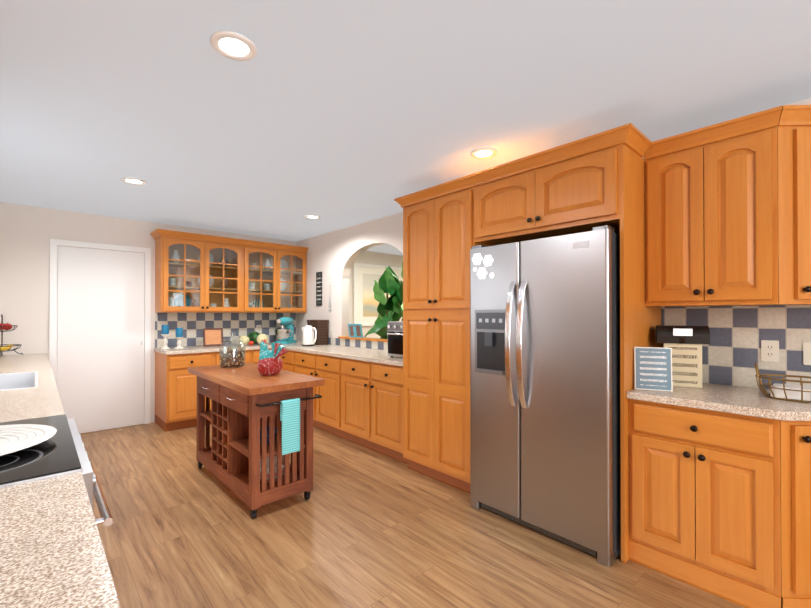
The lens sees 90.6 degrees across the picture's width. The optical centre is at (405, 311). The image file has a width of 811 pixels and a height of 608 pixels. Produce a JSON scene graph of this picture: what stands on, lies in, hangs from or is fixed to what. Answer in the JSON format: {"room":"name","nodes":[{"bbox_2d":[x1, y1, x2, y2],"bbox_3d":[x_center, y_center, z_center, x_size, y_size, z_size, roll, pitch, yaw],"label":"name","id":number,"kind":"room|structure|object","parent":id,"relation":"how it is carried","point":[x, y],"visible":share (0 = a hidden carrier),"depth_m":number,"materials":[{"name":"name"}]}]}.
{"room":"kitchen","nodes":[
{"label":"kitchen","id":0,"kind":"room"},
{"bbox_2d":[0,202,402,433],"bbox_3d":[-2.040,0.139,5.995,6.670,2.460,0.120,0,-1,-43],"label":"wall","id":1,"kind":"structure","parent":0,"point":[27,233],"depth_m":4.26,"materials":[{"name":"beige paint"}]},
{"bbox_2d":[49,239,150,433],"bbox_3d":[-3.456,0.292,4.590,0.925,2.135,0.022,0,-1,-43],"label":"back door","id":2,"kind":"structure","parent":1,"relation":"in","point":[100,352],"depth_m":4.58,"materials":[{"name":"white"}]},
{"bbox_2d":[154,229,209,311],"bbox_3d":[-2.779,-0.474,5.003,0.525,0.967,0.337,0,-1,-43],"label":"upper cabinet","id":3,"kind":"object","parent":1,"relation":"attached to","point":[189,246],"depth_m":4.92,"materials":[{"name":"brown wood"}]},
{"bbox_2d":[168,279,175,285],"label":"dishes","id":4,"kind":"object","parent":3,"relation":"attached to","point":[170,280],"depth_m":4.91,"materials":[{"name":"white ceramic"}]},
{"bbox_2d":[171,250,179,262],"label":"dishes","id":5,"kind":"object","parent":3,"relation":"attached to","point":[175,254],"depth_m":4.94,"materials":[{"name":"white ceramic"}]},
{"bbox_2d":[168,294,199,306],"label":"dishes","id":6,"kind":"object","parent":3,"relation":"attached to","point":[179,297],"depth_m":5.09,"materials":[{"name":"white ceramic"}]},
{"bbox_2d":[185,281,192,286],"label":"dishes","id":7,"kind":"object","parent":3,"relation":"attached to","point":[190,282],"depth_m":5.04,"materials":[{"name":"white ceramic"}]},
{"bbox_2d":[155,312,295,347],"bbox_3d":[-2.391,0.232,5.579,1.882,0.436,0.009,0,-1,-43],"label":"backsplash","id":8,"kind":"structure","parent":1,"relation":"attached to","point":[192,324],"depth_m":5.39,"materials":[{"name":"tile"}]},
{"bbox_2d":[256,325,260,332],"bbox_3d":[-2.123,0.252,5.812,0.072,0.116,0.009,0,-1,-43],"label":"electrical outlet","id":9,"kind":"object","parent":8,"relation":"attached to","point":[258,328],"visible":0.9,"depth_m":5.81,"materials":[{"name":"beige plastic"}]},
{"bbox_2d":[210,235,245,312],"bbox_3d":[-2.455,-0.472,5.302,0.566,0.967,0.337,0,-1,-43],"label":"upper cabinet","id":10,"kind":"object","parent":1,"relation":"attached to","point":[238,271],"depth_m":5.31,"materials":[{"name":"brown wood"}]},
{"bbox_2d":[209,254,213,265],"label":"dishes","id":11,"kind":"object","parent":10,"relation":"attached to","point":[211,258],"depth_m":5.35,"materials":[{"name":"white ceramic"}]},
{"bbox_2d":[209,274,213,286],"label":"dishes","id":12,"kind":"object","parent":10,"relation":"attached to","point":[211,280],"depth_m":5.35,"materials":[{"name":"white ceramic"}]},
{"bbox_2d":[219,256,227,266],"label":"dishes","id":13,"kind":"object","parent":10,"relation":"attached to","point":[221,261],"depth_m":5.32,"materials":[{"name":"white ceramic"}]},
{"bbox_2d":[221,277,229,287],"label":"dishes","id":14,"kind":"object","parent":10,"relation":"attached to","point":[225,281],"depth_m":5.33,"materials":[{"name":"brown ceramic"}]},
{"bbox_2d":[222,298,229,306],"label":"dishes","id":15,"kind":"object","parent":10,"relation":"attached to","point":[227,302],"depth_m":5.35,"materials":[{"name":"white ceramic"}]},
{"bbox_2d":[246,241,281,312],"bbox_3d":[-2.097,-0.470,5.631,0.565,0.967,0.337,0,-1,-43],"label":"upper cabinet","id":16,"kind":"object","parent":1,"relation":"attached to","point":[256,251],"depth_m":5.63,"materials":[{"name":"brown wood"}]},
{"bbox_2d":[248,299,263,306],"label":"dishes","id":17,"kind":"object","parent":16,"relation":"attached to","point":[257,302],"depth_m":5.76,"materials":[{"name":"white ceramic"}]},
{"bbox_2d":[264,259,270,269],"label":"dishes","id":18,"kind":"object","parent":16,"relation":"attached to","point":[267,262],"depth_m":5.73,"materials":[{"name":"white ceramic"}]},
{"bbox_2d":[282,245,307,312],"bbox_3d":[-1.773,-0.468,5.930,0.525,0.967,0.337,0,-1,-43],"label":"upper cabinet","id":19,"kind":"object","parent":1,"relation":"attached to","point":[294,294],"depth_m":5.94,"materials":[{"name":"brown wood"}]},
{"bbox_2d":[280,278,286,290],"label":"dishes","id":20,"kind":"object","parent":19,"relation":"attached to","point":[281,285],"depth_m":6.03,"materials":[{"name":"white ceramic"}]},
{"bbox_2d":[280,259,287,270],"label":"dishes","id":21,"kind":"object","parent":19,"relation":"attached to","point":[283,265],"depth_m":6.05,"materials":[{"name":"white ceramic"}]},
{"bbox_2d":[353,263,402,325],"bbox_3d":[-0.445,-0.292,7.351,1.230,1.100,0.042,0,-1,-43],"label":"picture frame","id":22,"kind":"object","parent":1,"relation":"attached to","point":[359,269],"visible":0.27,"depth_m":7.04,"materials":[{"name":"white"}]},
{"bbox_2d":[363,273,398,315],"bbox_3d":[-0.439,-0.293,7.345,0.830,0.760,0.003,0,-1,-43],"label":"canvas painting","id":23,"kind":"object","parent":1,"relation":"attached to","point":[370,304],"visible":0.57,"depth_m":7.16},
{"bbox_2d":[0,0,810,255],"bbox_3d":[0.778,-1.141,2.942,6.670,0.060,8.600,0,-1,-43],"label":"ceiling","id":24,"kind":"structure","parent":0,"point":[334,115],"depth_m":2.04,"materials":[{"name":"grey paint"}]},
{"bbox_2d":[121,177,146,184],"bbox_3d":[-2.294,-1.103,3.391,0.184,0.010,0.184,0,-1,-43],"label":"recessed light","id":25,"kind":"object","parent":24,"relation":"in","point":[132,180],"visible":1,"depth_m":3.38,"materials":[{"name":"white"}]},
{"bbox_2d":[210,31,256,60],"bbox_3d":[-0.720,-1.114,1.686,0.184,0.010,0.184,0,-1,-43],"label":"recessed light","id":26,"kind":"object","parent":24,"relation":"in","point":[234,45],"visible":1,"depth_m":1.68,"materials":[{"name":"white"}]},
{"bbox_2d":[304,215,320,218],"bbox_3d":[-1.073,-1.094,4.637,0.184,0.010,0.184,0,-1,-43],"label":"recessed light","id":27,"kind":"object","parent":24,"relation":"in","point":[312,216],"visible":0.98,"depth_m":4.63,"materials":[{"name":"white"}]},
{"bbox_2d":[470,147,496,158],"bbox_3d":[0.547,-1.106,2.805,0.184,0.010,0.184,0,-1,-43],"label":"recessed light","id":28,"kind":"object","parent":24,"relation":"in","point":[483,153],"visible":1,"depth_m":2.80,"materials":[{"name":"white"}]},
{"bbox_2d":[81,422,744,607],"bbox_3d":[0.778,1.379,2.926,6.670,0.060,8.600,0,-1,-43],"label":"floor","id":29,"kind":"structure","parent":0,"point":[363,527],"depth_m":2.30,"materials":[{"name":"brown wood"}]},
{"bbox_2d":[0,414,112,525],"bbox_3d":[-1.320,0.864,1.148,0.712,0.945,0.762,0,-1,-43],"label":"range","id":30,"kind":"object","parent":29,"relation":"on","point":[61,451],"visible":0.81,"depth_m":1.15,"materials":[{"name":"silver metal"}]},
{"bbox_2d":[0,424,56,455],"bbox_3d":[-1.302,0.397,1.153,0.454,0.024,0.454,0,-1,-43],"label":"platter","id":31,"kind":"object","parent":30,"relation":"on","point":[15,437],"visible":1,"depth_m":1.27,"materials":[{"name":"white ceramic"}]},
{"bbox_2d":[155,350,254,431],"bbox_3d":[-2.528,0.925,5.035,0.950,0.876,0.617,0,-1,-43],"label":"base cabinet","id":32,"kind":"object","parent":29,"relation":"on","point":[175,395],"depth_m":4.63,"materials":[{"name":"brown wood"}]},
{"bbox_2d":[154,343,271,354],"bbox_3d":[-2.413,0.467,5.130,1.265,0.038,0.637,0,-1,-43],"label":"countertop","id":33,"kind":"structure","parent":32,"relation":"on","point":[189,349],"depth_m":4.85,"materials":[{"name":"beige stone"}]},
{"bbox_2d":[161,324,169,348],"bbox_3d":[-2.849,0.296,4.760,0.098,0.297,0.100,0,-1,-43],"label":"candle holder","id":34,"kind":"object","parent":33,"relation":"on","point":[165,334],"visible":1,"depth_m":4.74,"materials":[{"name":"beige ceramic"}]},
{"bbox_2d":[174,328,183,348],"bbox_3d":[-2.720,0.314,4.823,0.098,0.262,0.100,0,-1,-43],"label":"candle holder","id":35,"kind":"object","parent":33,"relation":"on","point":[179,333],"visible":1,"depth_m":4.80,"materials":[{"name":"beige"}]},
{"bbox_2d":[203,328,222,346],"bbox_3d":[-2.490,0.331,5.196,0.235,0.235,0.020,0,-12,-35],"label":"framed picture","id":36,"kind":"object","parent":33,"relation":"on","point":[212,336],"visible":0.85,"depth_m":5.19,"materials":[{"name":"brown"}]},
{"bbox_2d":[238,336,248,344],"bbox_3d":[-2.157,0.377,5.355,0.134,0.142,0.150,0,-1,-43],"label":"melon","id":37,"kind":"object","parent":33,"relation":"on","point":[246,340],"visible":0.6,"depth_m":5.31,"materials":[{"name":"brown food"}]},
{"bbox_2d":[247,330,259,343],"bbox_3d":[-2.104,0.356,5.580,0.187,0.188,0.257,0,-1,-43],"label":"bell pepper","id":38,"kind":"object","parent":33,"relation":"on","point":[253,335],"visible":0.75,"depth_m":5.49,"materials":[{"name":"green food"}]},
{"bbox_2d":[257,333,267,343],"bbox_3d":[-1.937,0.367,5.435,0.148,0.163,0.158,0,-1,-43],"label":"melon","id":39,"kind":"object","parent":33,"relation":"on","point":[262,336],"visible":0.73,"depth_m":5.38,"materials":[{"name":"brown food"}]},
{"bbox_2d":[188,362,324,518],"bbox_3d":[-1.228,0.915,3.159,0.540,0.867,1.355,0,-1,-43],"label":"kitchen cart","id":40,"kind":"object","parent":29,"relation":"on","point":[247,462],"visible":0.98,"depth_m":2.83,"materials":[{"name":"brown wood"}]},
{"bbox_2d":[219,333,245,367],"bbox_3d":[-1.522,0.330,3.534,0.220,0.307,0.220,0,-1,-43],"label":"glass jar","id":41,"kind":"object","parent":40,"relation":"on","point":[232,357],"visible":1,"depth_m":3.46,"materials":[{"name":"clear glass"}]},
{"bbox_2d":[257,339,286,375],"bbox_3d":[-1.013,0.346,3.050,0.293,0.268,0.209,0,0,27],"label":"rooster","id":42,"kind":"object","parent":40,"relation":"on","point":[269,363],"visible":1,"depth_m":3.00,"materials":[{"name":"red ceramic"}]},
{"bbox_2d":[280,398,299,454],"bbox_3d":[-0.771,0.764,2.685,0.130,0.355,0.032,0,-1,-43],"label":"hanging towel","id":43,"kind":"object","parent":40,"relation":"hanging from","point":[290,414],"visible":1,"depth_m":2.67,"materials":[{"name":"teal fabric"}]},
{"bbox_2d":[255,349,271,363],"bbox_3d":[-2.052,0.928,5.473,0.344,0.876,0.617,0,-1,-43],"label":"base cabinet","id":44,"kind":"object","parent":29,"relation":"on","point":[257,351],"depth_m":5.19,"materials":[{"name":"brown wood"}]},
{"bbox_2d":[280,350,291,371],"bbox_3d":[-1.329,0.927,5.370,0.617,0.876,0.513,0,-1,-43],"label":"base cabinet","id":45,"kind":"object","parent":29,"relation":"on","point":[286,359],"depth_m":5.11,"materials":[{"name":"brown wood"}]},
{"bbox_2d":[292,351,339,436],"bbox_3d":[-0.807,0.923,4.803,0.617,0.876,1.028,0,-1,-43],"label":"base cabinet","id":46,"kind":"object","parent":29,"relation":"on","point":[326,409],"depth_m":4.46,"materials":[{"name":"brown wood"}]},
{"bbox_2d":[340,358,407,463],"bbox_3d":[-0.111,0.918,4.047,0.617,0.876,1.027,0,-1,-43],"label":"base cabinet","id":47,"kind":"object","parent":29,"relation":"on","point":[359,402],"depth_m":3.82,"materials":[{"name":"brown wood"}]},
{"bbox_2d":[267,341,402,365],"bbox_3d":[-0.849,0.465,4.837,0.637,0.038,3.186,0,-1,-43],"label":"countertop","id":48,"kind":"structure","parent":47,"relation":"on","point":[368,355],"depth_m":4.46,"materials":[{"name":"beige stone"}]},
{"bbox_2d":[274,317,296,343],"bbox_3d":[-1.701,0.262,5.756,0.268,0.378,0.393,0,0,12],"label":"stand mixer","id":49,"kind":"object","parent":48,"relation":"on","point":[285,335],"visible":1,"depth_m":5.64,"materials":[{"name":"teal metal"}]},
{"bbox_2d":[302,325,316,345],"bbox_3d":[-1.252,0.313,5.228,0.237,0.270,0.160,0,0,27],"label":"kettle","id":50,"kind":"object","parent":48,"relation":"on","point":[308,339],"visible":1,"depth_m":5.17,"materials":[{"name":"white plastic"}]},
{"bbox_2d":[307,320,328,344],"bbox_3d":[-1.224,0.282,5.548,0.206,0.335,0.312,0,-1,-43],"label":"wicker box","id":51,"kind":"object","parent":48,"relation":"on","point":[321,326],"visible":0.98,"depth_m":5.44,"materials":[{"name":"brown wicker"}]},
{"bbox_2d":[387,321,402,357],"bbox_3d":[0.092,0.266,3.831,0.463,0.345,0.370,0,-1,-43],"label":"toaster oven","id":52,"kind":"object","parent":48,"relation":"on","point":[395,338],"visible":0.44,"depth_m":3.74,"materials":[{"name":"silver metal"}]},
{"bbox_2d":[364,262,402,338],"bbox_3d":[-0.023,0.267,5.275,0.688,2.193,1.151,0,-1,-43],"label":"fiddle-leaf fig plant","id":53,"kind":"object","parent":29,"relation":"on","point":[390,308],"visible":0.17,"depth_m":5.45,"materials":[{"name":"green plant"}]},
{"bbox_2d":[394,175,489,493],"bbox_3d":[0.441,0.192,3.381,0.712,2.320,0.815,0,-1,-43],"label":"pantry cabinet","id":54,"kind":"object","parent":29,"relation":"on","point":[438,234],"visible":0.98,"depth_m":3.11,"materials":[{"name":"brown wood"}]},
{"bbox_2d":[470,225,620,566],"bbox_3d":[0.996,0.446,2.664,0.812,1.798,0.920,0,-1,-43],"label":"refrigerator","id":55,"kind":"object","parent":29,"relation":"on","point":[545,443],"visible":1,"depth_m":2.34,"materials":[{"name":"grey metal"}]},
{"bbox_2d":[470,123,660,563],"bbox_3d":[1.073,0.187,2.695,0.712,2.320,1.049,0,-1,-43],"label":"tall cabinet","id":56,"kind":"object","parent":29,"relation":"on","point":[587,184],"visible":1,"depth_m":2.32,"materials":[{"name":"brown wood"}]},
{"bbox_2d":[629,399,782,607],"bbox_3d":[1.620,0.906,2.144,0.648,0.875,0.604,0,-1,-43],"label":"base cabinet","id":57,"kind":"object","parent":29,"relation":"on","point":[704,500],"visible":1,"depth_m":1.91,"materials":[{"name":"brown wood"}]},
{"bbox_2d":[626,383,810,420],"bbox_3d":[1.845,0.446,1.910,0.637,0.038,1.255,0,-1,-43],"label":"countertop","id":58,"kind":"structure","parent":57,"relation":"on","point":[754,402],"depth_m":1.95,"materials":[{"name":"beige stone"}]},
{"bbox_2d":[634,347,672,391],"bbox_3d":[1.349,0.311,2.188,0.176,0.232,0.018,0,-5,23],"label":"sign board","id":59,"kind":"object","parent":58,"relation":"on","point":[671,390],"visible":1,"depth_m":2.19,"materials":[{"name":"white"}]},
{"bbox_2d":[636,348,670,389],"bbox_3d":[1.345,0.310,2.179,0.164,0.220,0.001,0,-5,24],"label":"sign","id":60,"kind":"object","parent":58,"relation":"on","point":[653,368],"visible":1,"depth_m":2.18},
{"bbox_2d":[663,343,701,387],"bbox_3d":[1.621,0.306,2.356,0.180,0.245,0.150,0,0,30],"label":"sign board","id":61,"kind":"object","parent":58,"relation":"on","point":[686,365],"visible":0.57,"depth_m":2.28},
{"bbox_2d":[656,325,709,343],"bbox_3d":[1.619,0.133,2.354,0.250,0.100,0.177,0,0,30],"label":"lid","id":62,"kind":"object","parent":61,"relation":"on","point":[685,334],"visible":0.92,"depth_m":2.29,"materials":[{"name":"black"}]},
{"bbox_2d":[754,362,810,402],"bbox_3d":[1.911,0.341,1.937,0.342,0.169,0.210,0,-1,43],"label":"wire basket","id":63,"kind":"object","parent":58,"relation":"on","point":[789,392],"visible":1,"depth_m":1.94,"materials":[{"name":"gold metal"}]},
{"bbox_2d":[781,420,810,607],"bbox_3d":[2.047,0.903,1.714,0.599,0.875,0.603,0,-1,-43],"label":"base cabinet","id":64,"kind":"object","parent":29,"relation":"on","point":[796,511],"visible":1,"depth_m":1.72,"materials":[{"name":"brown wood"}]},
{"bbox_3d":[-1.291,0.899,1.029,0.648,0.875,8.186,0,-1,-43],"label":"base cabinet","id":65,"kind":"object","parent":29,"relation":"on","visible":0},
{"bbox_2d":[0,353,119,607],"bbox_3d":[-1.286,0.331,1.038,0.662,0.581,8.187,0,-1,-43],"label":"countertop","id":66,"kind":"structure","parent":65,"relation":"on","point":[52,554],"depth_m":0.77,"materials":[{"name":"beige stone"}]},
{"bbox_2d":[0,314,22,355],"bbox_3d":[-3.889,0.231,3.864,0.304,0.415,0.318,0,-1,-43],"label":"fruit basket","id":67,"kind":"object","parent":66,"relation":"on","point":[6,326],"visible":1,"depth_m":3.89,"materials":[{"name":"grey metal"}]},
{"bbox_2d":[296,98,810,389],"bbox_3d":[1.127,0.121,3.256,0.120,2.460,8.200,0,-1,-43],"label":"wall","id":68,"kind":"structure","parent":0,"point":[332,256],"depth_m":5.38,"materials":[{"name":"beige paint"}]},
{"bbox_2d":[316,272,321,305],"bbox_3d":[-1.230,-0.323,5.717,0.014,0.480,0.150,0,-1,-43],"label":"wall plaque","id":69,"kind":"object","parent":68,"relation":"attached to","point":[318,288],"visible":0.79,"depth_m":5.71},
{"bbox_2d":[328,296,331,311],"bbox_3d":[-1.038,-0.177,5.509,0.011,0.364,0.075,0,-1,-43],"label":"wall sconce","id":70,"kind":"object","parent":68,"relation":"attached to","point":[329,306],"visible":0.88,"depth_m":5.50,"materials":[{"name":"grey"}]},
{"bbox_2d":[329,327,332,334],"bbox_3d":[-1.022,0.265,5.490,0.009,0.116,0.072,0,-1,-43],"label":"electrical outlet","id":71,"kind":"object","parent":68,"relation":"attached to","point":[330,330],"visible":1,"depth_m":5.48,"materials":[{"name":"beige plastic"}]},
{"bbox_2d":[328,337,387,349],"bbox_3d":[-0.504,0.399,4.926,0.009,0.094,2.849,0,-1,-43],"label":"backsplash","id":72,"kind":"structure","parent":68,"relation":"attached to","point":[379,345],"depth_m":4.99,"materials":[{"name":"tile"}]},
{"bbox_2d":[338,336,387,341],"bbox_3d":[-0.378,0.338,4.859,0.140,0.022,1.380,0,-1,-43],"label":"sill","id":73,"kind":"structure","parent":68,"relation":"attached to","point":[369,339],"depth_m":4.88,"materials":[{"name":"brown wood"}]},
{"bbox_2d":[348,324,362,337],"bbox_3d":[-0.633,0.240,5.064,0.225,0.175,0.018,0,9,37],"label":"picture frame","id":74,"kind":"object","parent":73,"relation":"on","point":[355,330],"depth_m":5.05,"materials":[{"name":"teal wood"}]},
{"bbox_2d":[644,106,781,306],"bbox_3d":[1.721,-0.505,2.247,0.372,0.942,0.602,0,-1,-43],"label":"upper cabinet","id":75,"kind":"object","parent":68,"relation":"attached to","point":[711,215],"visible":1,"depth_m":2.12,"materials":[{"name":"brown wood"}]},
{"bbox_2d":[661,305,810,389],"bbox_3d":[2.179,0.196,2.012,0.009,0.461,1.560,0,-1,-43],"label":"backsplash","id":76,"kind":"structure","parent":68,"relation":"attached to","point":[731,353],"depth_m":2.27,"materials":[{"name":"tile"}]},
{"bbox_2d":[761,340,778,361],"bbox_3d":[1.996,0.215,2.197,0.009,0.116,0.072,0,-1,-43],"label":"duplex electrical outlet","id":77,"kind":"object","parent":76,"relation":"attached to","point":[769,350],"visible":1,"depth_m":2.19,"materials":[{"name":"beige plastic"}]},
{"bbox_2d":[803,343,810,364],"bbox_3d":[2.138,0.219,2.037,0.016,0.116,0.168,0,-1,-43],"label":"outlet","id":78,"kind":"object","parent":76,"relation":"attached to","point":[806,353],"visible":1,"depth_m":2.09,"materials":[{"name":"beige plastic"}]},
{"bbox_2d":[778,105,810,304],"bbox_3d":[2.045,-0.507,1.898,0.371,0.942,0.394,0,-1,-43],"label":"upper cabinet","id":79,"kind":"object","parent":68,"relation":"attached to","point":[794,191],"visible":1,"depth_m":1.94,"materials":[{"name":"brown wood"}]}
]}

